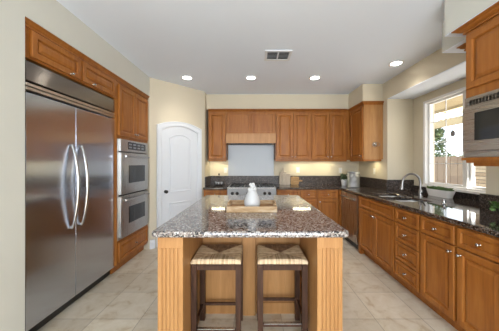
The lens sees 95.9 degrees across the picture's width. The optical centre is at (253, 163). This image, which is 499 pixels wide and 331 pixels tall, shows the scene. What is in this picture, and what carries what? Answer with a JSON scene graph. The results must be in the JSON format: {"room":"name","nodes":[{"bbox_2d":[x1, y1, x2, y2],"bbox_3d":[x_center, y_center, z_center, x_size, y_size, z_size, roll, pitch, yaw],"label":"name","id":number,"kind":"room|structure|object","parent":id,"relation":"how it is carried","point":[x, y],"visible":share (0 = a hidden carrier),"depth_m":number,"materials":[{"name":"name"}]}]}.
{"room":"kitchen","nodes":[
{"label":"kitchen","id":0,"kind":"room"},
{"bbox_2d":[0,0,149,330],"bbox_3d":[-2.130,-0.005,-0.212,0.940,2.730,7.575,0,0,0],"label":"wall","id":1,"kind":"structure","parent":0,"point":[50,15],"depth_m":1.59,"materials":[{"name":"paint"}]},
{"bbox_2d":[144,78,209,248],"bbox_3d":[-1.770,-0.005,4.237,1.660,2.730,1.325,0,0,0],"label":"wall","id":2,"kind":"structure","parent":0,"point":[167,101],"depth_m":3.78,"materials":[{"name":"paint"}]},
{"bbox_2d":[150,239,154,248],"bbox_3d":[-1.620,1.290,3.593,0.082,0.140,0.020,0,0,-45],"label":"baseboard","id":3,"kind":"structure","parent":2,"relation":"attached to","point":[152,242],"depth_m":3.58,"materials":[{"name":"white wood"}]},
{"bbox_2d":[157,121,201,247],"bbox_3d":[-1.264,0.318,3.917,0.825,2.085,0.069,0,0,-45],"label":"door","id":4,"kind":"structure","parent":2,"relation":"in","point":[179,149],"depth_m":3.89,"materials":[{"name":"white paint"}]},
{"bbox_2d":[37,238,457,330],"bbox_3d":[0.100,1.410,0.400,5.400,0.100,9.000,0,0,0],"label":"floor","id":5,"kind":"structure","parent":0,"point":[126,299],"depth_m":2.14,"materials":[{"name":"tile"}]},
{"bbox_2d":[25,60,114,330],"bbox_3d":[-1.986,0.287,2.208,0.728,2.145,1.095,0,0,0],"label":"refrigerator","id":6,"kind":"object","parent":5,"relation":"on","point":[69,125],"visible":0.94,"depth_m":2.03,"materials":[{"name":"silver metal"}]},
{"bbox_2d":[25,17,118,98],"bbox_3d":[-1.964,-0.927,2.197,0.652,0.275,1.128,0,0,0],"label":"upper cabinet","id":7,"kind":"object","parent":6,"relation":"on","point":[44,49],"visible":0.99,"depth_m":2.00,"materials":[{"name":"brown wood"}]},
{"bbox_2d":[110,77,149,273],"bbox_3d":[-2.014,0.147,3.167,0.752,2.425,0.810,0,0,0],"label":"tall cabinet","id":8,"kind":"object","parent":5,"relation":"on","point":[131,104],"visible":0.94,"depth_m":2.99,"materials":[{"name":"brown wood"}]},
{"bbox_2d":[117,138,149,240],"bbox_3d":[-1.926,0.325,3.167,0.628,1.270,0.782,0,0,0],"label":"double oven","id":9,"kind":"object","parent":8,"relation":"in","point":[132,156],"visible":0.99,"depth_m":3.04,"materials":[{"name":"silver metal"}]},
{"bbox_2d":[204,190,226,195],"bbox_3d":[-0.715,0.921,4.429,0.433,0.878,0.652,0,0,0],"label":"base cabinet","id":10,"kind":"object","parent":5,"relation":"on","point":[206,192],"visible":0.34,"depth_m":4.14,"materials":[{"name":"brown wood"}]},
{"bbox_2d":[203,184,230,189],"bbox_3d":[-0.715,0.460,4.447,0.444,0.040,0.644,0,0,0],"label":"countertop","id":11,"kind":"structure","parent":10,"relation":"on","point":[211,186],"depth_m":4.13,"materials":[{"name":"stone"}]},
{"bbox_2d":[227,183,275,194],"bbox_3d":[-0.041,0.520,4.406,0.896,0.220,0.658,0,0,0],"label":"rangetop","id":12,"kind":"object","parent":11,"relation":"on","point":[233,189],"visible":0.68,"depth_m":4.12,"materials":[{"name":"silver metal"}]},
{"bbox_2d":[190,244,242,330],"bbox_3d":[-0.282,1.034,1.823,0.372,0.652,0.332,0,0,0],"label":"bar stool","id":13,"kind":"object","parent":5,"relation":"on","point":[208,256],"visible":1,"depth_m":1.68,"materials":[{"name":"brown wood"}]},
{"bbox_2d":[158,238,342,330],"bbox_3d":[-0.026,0.921,2.280,1.226,0.878,1.580,0,0,0],"label":"kitchen island","id":14,"kind":"object","parent":5,"relation":"on","point":[324,256],"visible":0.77,"depth_m":1.57,"materials":[{"name":"brown wood"}]},
{"bbox_2d":[152,195,348,237],"bbox_3d":[-0.025,0.461,2.295,1.294,0.042,1.690,0,0,0],"label":"island countertop","id":15,"kind":"structure","parent":14,"relation":"on","point":[207,217],"depth_m":1.65,"materials":[{"name":"stone"}]},
{"bbox_2d":[226,200,276,212],"bbox_3d":[-0.020,0.403,2.190,0.455,0.073,0.364,0,0,0],"label":"serving tray","id":16,"kind":"object","parent":15,"relation":"on","point":[234,206],"visible":0.95,"depth_m":2.01,"materials":[{"name":"brown wood"}]},
{"bbox_2d":[244,183,259,205],"bbox_3d":[-0.018,0.306,2.190,0.158,0.241,0.158,0,0,0],"label":"ceramic vase","id":17,"kind":"object","parent":16,"relation":"on","point":[252,198],"visible":0.9,"depth_m":2.14,"materials":[{"name":"white ceramic"}]},
{"bbox_2d":[257,244,307,330],"bbox_3d":[0.213,1.034,1.823,0.372,0.652,0.332,0,0,0],"label":"bar stool","id":18,"kind":"object","parent":5,"relation":"on","point":[269,256],"visible":1,"depth_m":1.67,"materials":[{"name":"brown wood"}]},
{"bbox_2d":[276,189,299,195],"bbox_3d":[0.630,0.921,4.429,0.428,0.878,0.652,0,0,0],"label":"base cabinet","id":19,"kind":"object","parent":5,"relation":"on","point":[278,192],"visible":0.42,"depth_m":4.14,"materials":[{"name":"brown wood"}]},
{"bbox_2d":[300,190,316,207],"bbox_3d":[1.006,0.921,4.429,0.318,0.878,0.652,0,0,0],"label":"base cabinet","id":20,"kind":"object","parent":5,"relation":"on","point":[310,196],"visible":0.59,"depth_m":4.13,"materials":[{"name":"brown wood"}]},
{"bbox_2d":[317,190,338,223],"bbox_3d":[1.365,0.921,4.429,0.393,0.878,0.652,0,0,0],"label":"base cabinet","id":21,"kind":"object","parent":5,"relation":"on","point":[327,200],"visible":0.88,"depth_m":4.13,"materials":[{"name":"brown wood"}]},
{"bbox_2d":[339,190,341,225],"bbox_3d":[1.581,0.921,4.350,0.036,0.878,0.500,0,0,0],"label":"trim","id":22,"kind":"structure","parent":5,"relation":"on","point":[340,191],"depth_m":4.10,"materials":[{"name":"brown wood"}]},
{"bbox_2d":[340,191,358,249],"bbox_3d":[1.845,0.925,3.755,0.631,0.870,0.612,0,0,0],"label":"dishwasher","id":23,"kind":"object","parent":5,"relation":"on","point":[350,201],"visible":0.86,"depth_m":3.64,"materials":[{"name":"silver metal"}]},
{"bbox_2d":[359,196,400,283],"bbox_3d":[1.874,0.921,2.961,0.652,0.878,0.846,0,0,0],"label":"base cabinet","id":24,"kind":"object","parent":5,"relation":"on","point":[377,221],"visible":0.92,"depth_m":2.86,"materials":[{"name":"brown wood"}]},
{"bbox_2d":[274,184,498,237],"bbox_3d":[1.317,0.460,2.874,1.807,0.040,3.789,0,0,0],"label":"countertop","id":25,"kind":"structure","parent":24,"relation":"on","point":[477,219],"depth_m":2.30,"materials":[{"name":"stone"}]},
{"bbox_2d":[279,168,286,184],"bbox_3d":[0.600,0.261,4.643,0.150,0.357,0.079,0,0,0],"label":"cutting board","id":26,"kind":"object","parent":25,"relation":"on","point":[282,172],"visible":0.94,"depth_m":4.63,"materials":[{"name":"beige wood"}]},
{"bbox_2d":[282,173,289,184],"bbox_3d":[0.665,0.322,4.623,0.160,0.234,0.050,0,0,0],"label":"cutting board","id":27,"kind":"object","parent":25,"relation":"on","point":[286,176],"visible":1,"depth_m":4.62,"materials":[{"name":"beige wood"}]},
{"bbox_2d":[291,177,301,184],"bbox_3d":[0.880,0.357,4.654,0.240,0.165,0.045,0,0,0],"label":"cutting board","id":28,"kind":"object","parent":25,"relation":"on","point":[294,180],"visible":1,"depth_m":4.64,"materials":[{"name":"brown wood"}]},
{"bbox_2d":[340,173,346,185],"bbox_3d":[1.809,0.318,4.518,0.198,0.244,0.229,0,0,0],"label":"potted plant","id":29,"kind":"object","parent":25,"relation":"on","point":[343,179],"visible":0.84,"depth_m":4.47,"materials":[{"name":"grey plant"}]},
{"bbox_2d":[346,172,360,186],"bbox_3d":[1.870,0.297,4.230,0.228,0.285,0.223,0,0,44],"label":"canister","id":30,"kind":"object","parent":25,"relation":"on","point":[353,178],"visible":1,"depth_m":4.14,"materials":[{"name":"metal"}]},
{"bbox_2d":[381,196,417,201],"bbox_3d":[1.880,0.573,2.965,0.384,0.186,0.754,0,0,0],"label":"sink","id":31,"kind":"object","parent":25,"relation":"in","point":[381,196],"visible":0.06,"depth_m":2.95,"materials":[{"name":"silver metal"}]},
{"bbox_2d":[400,173,425,197],"bbox_3d":[2.049,0.281,2.906,0.296,0.318,0.112,0,0,0],"label":"faucet","id":32,"kind":"object","parent":25,"relation":"on","point":[420,193],"visible":0.98,"depth_m":2.92,"materials":[{"name":"silver metal"}]},
{"bbox_2d":[489,201,498,216],"bbox_3d":[2.057,0.364,1.838,0.201,0.150,0.201,0,0,45],"label":"potted plant","id":33,"kind":"object","parent":25,"relation":"on","point":[494,206],"visible":1,"depth_m":1.85,"materials":[{"name":"green plant"}]},
{"bbox_2d":[395,207,427,305],"bbox_3d":[1.874,0.921,2.343,0.652,0.878,0.384,0,0,0],"label":"base cabinet","id":34,"kind":"object","parent":5,"relation":"on","point":[407,224],"visible":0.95,"depth_m":2.31,"materials":[{"name":"brown wood"}]},
{"bbox_2d":[420,215,465,330],"bbox_3d":[1.874,0.921,1.957,0.652,0.878,0.382,0,0,0],"label":"base cabinet","id":35,"kind":"object","parent":5,"relation":"on","point":[438,238],"visible":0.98,"depth_m":1.92,"materials":[{"name":"brown wood"}]},
{"bbox_2d":[455,226,498,330],"bbox_3d":[1.874,0.921,1.572,0.652,0.878,0.382,0,0,0],"label":"base cabinet","id":36,"kind":"object","parent":5,"relation":"on","point":[477,255],"visible":0.99,"depth_m":1.59,"materials":[{"name":"brown wood"}]},
{"bbox_2d":[56,0,443,93],"bbox_3d":[0.100,-1.420,0.400,5.400,0.100,9.000,0,0,0],"label":"ceiling","id":37,"kind":"structure","parent":0,"point":[350,44],"depth_m":2.49,"materials":[{"name":"paint"}]},
{"bbox_2d":[181,75,192,79],"bbox_3d":[-1.067,-1.365,3.584,0.190,0.010,0.190,0,0,0],"label":"recessed light","id":38,"kind":"object","parent":37,"relation":"in","point":[185,77],"visible":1,"depth_m":3.57,"materials":[{"name":"white plastic"}]},
{"bbox_2d":[245,75,256,79],"bbox_3d":[-0.048,-1.365,3.584,0.190,0.010,0.190,0,0,0],"label":"recessed light","id":39,"kind":"object","parent":37,"relation":"in","point":[249,77],"visible":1,"depth_m":3.57,"materials":[{"name":"white plastic"}]},
{"bbox_2d":[264,50,292,60],"bbox_3d":[0.300,-1.363,2.845,0.330,0.012,0.260,0,0,0],"label":"ceiling vent","id":40,"kind":"object","parent":37,"relation":"in","point":[270,55],"visible":1,"depth_m":2.85,"materials":[{"name":"white metal"}]},
{"bbox_2d":[309,75,320,79],"bbox_3d":[0.970,-1.365,3.584,0.190,0.010,0.190,0,0,0],"label":"recessed light","id":41,"kind":"object","parent":37,"relation":"in","point":[314,77],"visible":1,"depth_m":3.57,"materials":[{"name":"white plastic"}]},
{"bbox_2d":[388,60,403,65],"bbox_3d":[1.936,-1.365,3.067,0.190,0.010,0.190,0,0,0],"label":"recessed light","id":42,"kind":"object","parent":37,"relation":"in","point":[396,62],"visible":1,"depth_m":3.06,"materials":[{"name":"white plastic"}]},
{"bbox_2d":[210,160,358,190],"bbox_3d":[0.640,-0.005,4.835,3.160,2.730,0.130,0,0,0],"label":"wall","id":43,"kind":"structure","parent":0,"point":[307,168],"depth_m":4.77,"materials":[{"name":"paint"}]},
{"bbox_2d":[208,109,227,160],"bbox_3d":[-0.724,-0.552,4.577,0.353,1.025,0.383,0,0,0],"label":"upper cabinet","id":44,"kind":"object","parent":43,"relation":"attached to","point":[217,145],"visible":0.98,"depth_m":4.42,"materials":[{"name":"brown wood"}]},
{"bbox_2d":[226,109,275,144],"bbox_3d":[-0.061,-0.728,4.563,0.969,0.675,0.410,0,0,0],"label":"upper cabinet","id":45,"kind":"object","parent":43,"relation":"attached to","point":[243,126],"visible":1,"depth_m":4.43,"materials":[{"name":"brown wood"}]},
{"bbox_2d":[226,133,275,144],"bbox_3d":[-0.061,-0.487,4.559,0.965,0.194,0.402,0,0,0],"label":"hood","id":46,"kind":"object","parent":45,"relation":"attached to","point":[231,138],"depth_m":4.36,"materials":[{"name":"brown wood"}]},
{"bbox_2d":[228,145,273,175],"bbox_3d":[-0.062,-0.066,4.766,0.965,0.649,0.007,0,0,0],"label":"panel","id":47,"kind":"object","parent":43,"relation":"attached to","point":[243,160],"visible":1,"depth_m":4.76,"materials":[{"name":"grey metal"}]},
{"bbox_2d":[205,176,340,186],"bbox_3d":[0.640,0.350,4.529,3.157,0.180,0.479,0,0,0],"label":"backsplash","id":48,"kind":"structure","parent":43,"relation":"attached to","point":[209,180],"depth_m":4.75,"materials":[{"name":"stone"}]},
{"bbox_2d":[274,109,311,160],"bbox_3d":[0.775,-0.552,4.577,0.702,1.025,0.383,0,0,0],"label":"upper cabinet","id":49,"kind":"object","parent":43,"relation":"attached to","point":[292,126],"visible":1,"depth_m":4.42,"materials":[{"name":"brown wood"}]},
{"bbox_2d":[311,109,347,160],"bbox_3d":[1.478,-0.552,4.577,0.702,1.025,0.383,0,0,0],"label":"upper cabinet","id":50,"kind":"object","parent":43,"relation":"attached to","point":[328,126],"visible":0.98,"depth_m":4.42,"materials":[{"name":"brown wood"}]},
{"bbox_2d":[347,110,349,159],"bbox_3d":[2.025,-0.568,4.604,0.387,0.995,0.328,0,0,0],"label":"upper cabinet","id":51,"kind":"object","parent":43,"relation":"attached to","point":[348,113],"visible":0.14,"depth_m":4.44,"materials":[{"name":"brown wood"}]},
{"bbox_2d":[207,84,382,110],"bbox_3d":[0.640,-1.220,4.320,3.160,0.300,0.900,0,0,0],"label":"soffit","id":52,"kind":"structure","parent":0,"point":[364,92],"depth_m":4.46,"materials":[{"name":"paint"}]},
{"bbox_2d":[359,82,412,179],"bbox_3d":[2.510,-0.005,4.322,0.580,2.730,1.155,0,0,0],"label":"wall","id":53,"kind":"structure","parent":0,"point":[397,161],"depth_m":3.75,"materials":[{"name":"paint"}]},
{"bbox_2d":[348,101,383,160],"bbox_3d":[2.028,-0.552,4.133,0.380,1.025,0.605,0,0,0],"label":"upper cabinet","id":54,"kind":"object","parent":53,"relation":"attached to","point":[366,117],"visible":1,"depth_m":3.87,"materials":[{"name":"brown wood"}]},
{"bbox_2d":[360,176,413,189],"bbox_3d":[2.425,0.355,4.237,0.449,0.170,1.023,0,0,0],"label":"backsplash","id":55,"kind":"structure","parent":53,"relation":"attached to","point":[384,184],"depth_m":3.74,"materials":[{"name":"stone"}]},
{"bbox_2d":[387,48,465,98],"bbox_3d":[2.510,-1.225,2.949,0.580,0.290,1.592,0,0,0],"label":"wall header","id":56,"kind":"structure","parent":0,"point":[437,62],"depth_m":2.93,"materials":[{"name":"paint"}]},
{"bbox_2d":[388,61,465,98],"bbox_3d":[2.436,-1.076,2.949,0.429,0.008,1.590,0,0,0],"label":"ceiling","id":57,"kind":"structure","parent":0,"point":[456,73],"depth_m":2.98,"materials":[{"name":"paint"}]},
{"bbox_2d":[413,78,465,185],"bbox_3d":[2.725,-0.299,2.949,0.150,1.561,1.592,0,0,0],"label":"wall","id":58,"kind":"structure","parent":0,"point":[417,102],"depth_m":3.58,"materials":[{"name":"paint"}]},
{"bbox_2d":[413,185,479,200],"bbox_3d":[2.639,0.399,2.950,0.021,0.080,1.548,0,0,0],"label":"backsplash","id":59,"kind":"structure","parent":58,"relation":"attached to","point":[469,196],"depth_m":2.82,"materials":[{"name":"stone"}]},
{"bbox_2d":[422,86,485,194],"bbox_3d":[2.663,-0.298,2.821,0.175,1.313,1.337,0,0,0],"label":"window","id":60,"kind":"structure","parent":58,"relation":"attached to","point":[468,186],"depth_m":3.17,"materials":[{"name":"white plastic"}]},
{"bbox_2d":[442,0,497,51],"bbox_3d":[1.910,-1.220,1.395,0.620,0.300,1.590,0,0,0],"label":"soffit","id":61,"kind":"structure","parent":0,"point":[456,12],"depth_m":1.79,"materials":[{"name":"paint"}]},
{"bbox_2d":[442,0,498,52],"bbox_3d":[1.911,-1.072,1.395,0.619,0.015,1.589,0,0,0],"label":"ceiling","id":62,"kind":"structure","parent":0,"point":[452,49],"depth_m":2.01,"materials":[{"name":"paint"}]},
{"bbox_2d":[486,166,498,194],"bbox_3d":[2.510,-0.005,-0.923,0.580,2.730,6.153,0,0,0],"label":"wall","id":63,"kind":"structure","parent":0,"point":[492,172],"depth_m":2.09,"materials":[{"name":"paint"}]},
{"bbox_2d":[456,43,465,50],"bbox_3d":[2.049,-0.583,1.927,0.338,0.985,0.326,0,0,0],"label":"upper cabinet","id":64,"kind":"object","parent":63,"relation":"attached to","point":[463,46],"visible":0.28,"depth_m":2.04,"materials":[{"name":"brown wood"}]},
{"bbox_2d":[451,1,498,165],"bbox_3d":[1.908,-0.521,1.403,0.620,1.082,0.842,0,0,0],"label":"upper cabinet","id":65,"kind":"object","parent":63,"relation":"attached to","point":[482,35],"visible":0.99,"depth_m":1.62,"materials":[{"name":"brown wood"}]},
{"bbox_2d":[463,89,498,156],"bbox_3d":[1.839,-0.276,1.372,0.423,0.458,0.780,0,0,0],"label":"microwave","id":66,"kind":"object","parent":65,"relation":"in","point":[481,111],"visible":1,"depth_m":1.61,"materials":[{"name":"silver metal"}]},
{"bbox_2d":[480,194,498,211],"bbox_3d":[2.414,0.365,1.577,0.469,0.150,1.195,0,0,0],"label":"backsplash","id":67,"kind":"structure","parent":63,"relation":"attached to","point":[484,198],"depth_m":2.10,"materials":[{"name":"stone"}]},
{"bbox_3d":[2.510,0.921,2.949,0.580,0.879,1.592,0,0,0],"label":"wall","id":68,"kind":"structure","parent":0,"visible":0},
{"bbox_2d":[390,190,479,207],"bbox_3d":[2.435,0.460,2.949,0.428,0.040,1.588,0,0,0],"label":"niche ledge","id":69,"kind":"object","parent":68,"relation":"on","point":[472,203],"visible":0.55,"depth_m":2.75,"materials":[{"name":"stone"}]},
{"bbox_2d":[426,186,455,198],"bbox_3d":[2.469,0.369,2.993,0.166,0.141,0.410,0,0,0],"label":"planter","id":70,"kind":"object","parent":69,"relation":"on","point":[438,191],"visible":1,"depth_m":2.92,"materials":[{"name":"white ceramic"}]},
{"label":"outside","id":71,"kind":"structure","parent":0,"visible":0},
{"bbox_3d":[16.405,1.560,17.000,27.190,0.100,46.000,0,0,0],"label":"ground","id":72,"kind":"structure","parent":71,"visible":0},
{"bbox_2d":[435,128,450,156],"bbox_3d":[7.622,-0.029,9.400,0.876,3.094,0.949,0,0,0],"label":"tree","id":73,"kind":"object","parent":72,"relation":"on","point":[439,132],"visible":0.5,"depth_m":9.18,"materials":[{"name":"green plant"}]},
{"bbox_2d":[435,156,462,184],"bbox_3d":[6.535,0.640,7.450,0.070,1.740,8.900,0,0,0],"label":"fence","id":74,"kind":"object","parent":72,"relation":"on","point":[454,171],"visible":0.12,"depth_m":7.45,"materials":[{"name":"beige wood"}]},
{"bbox_2d":[475,166,485,186],"bbox_3d":[4.750,0.275,4.420,0.560,2.470,0.560,0,0,0],"label":"stone pillar","id":75,"kind":"structure","parent":72,"relation":"on","point":[480,171],"depth_m":4.44,"materials":[{"name":"beige stone"}]},
{"bbox_2d":[435,95,462,128],"bbox_3d":[4.260,-1.115,5.500,2.900,0.290,9.000,0,0,0],"label":"patio cover","id":76,"kind":"object","parent":75,"relation":"on","point":[454,105],"visible":0.11,"depth_m":5.00,"materials":[{"name":"paint"}]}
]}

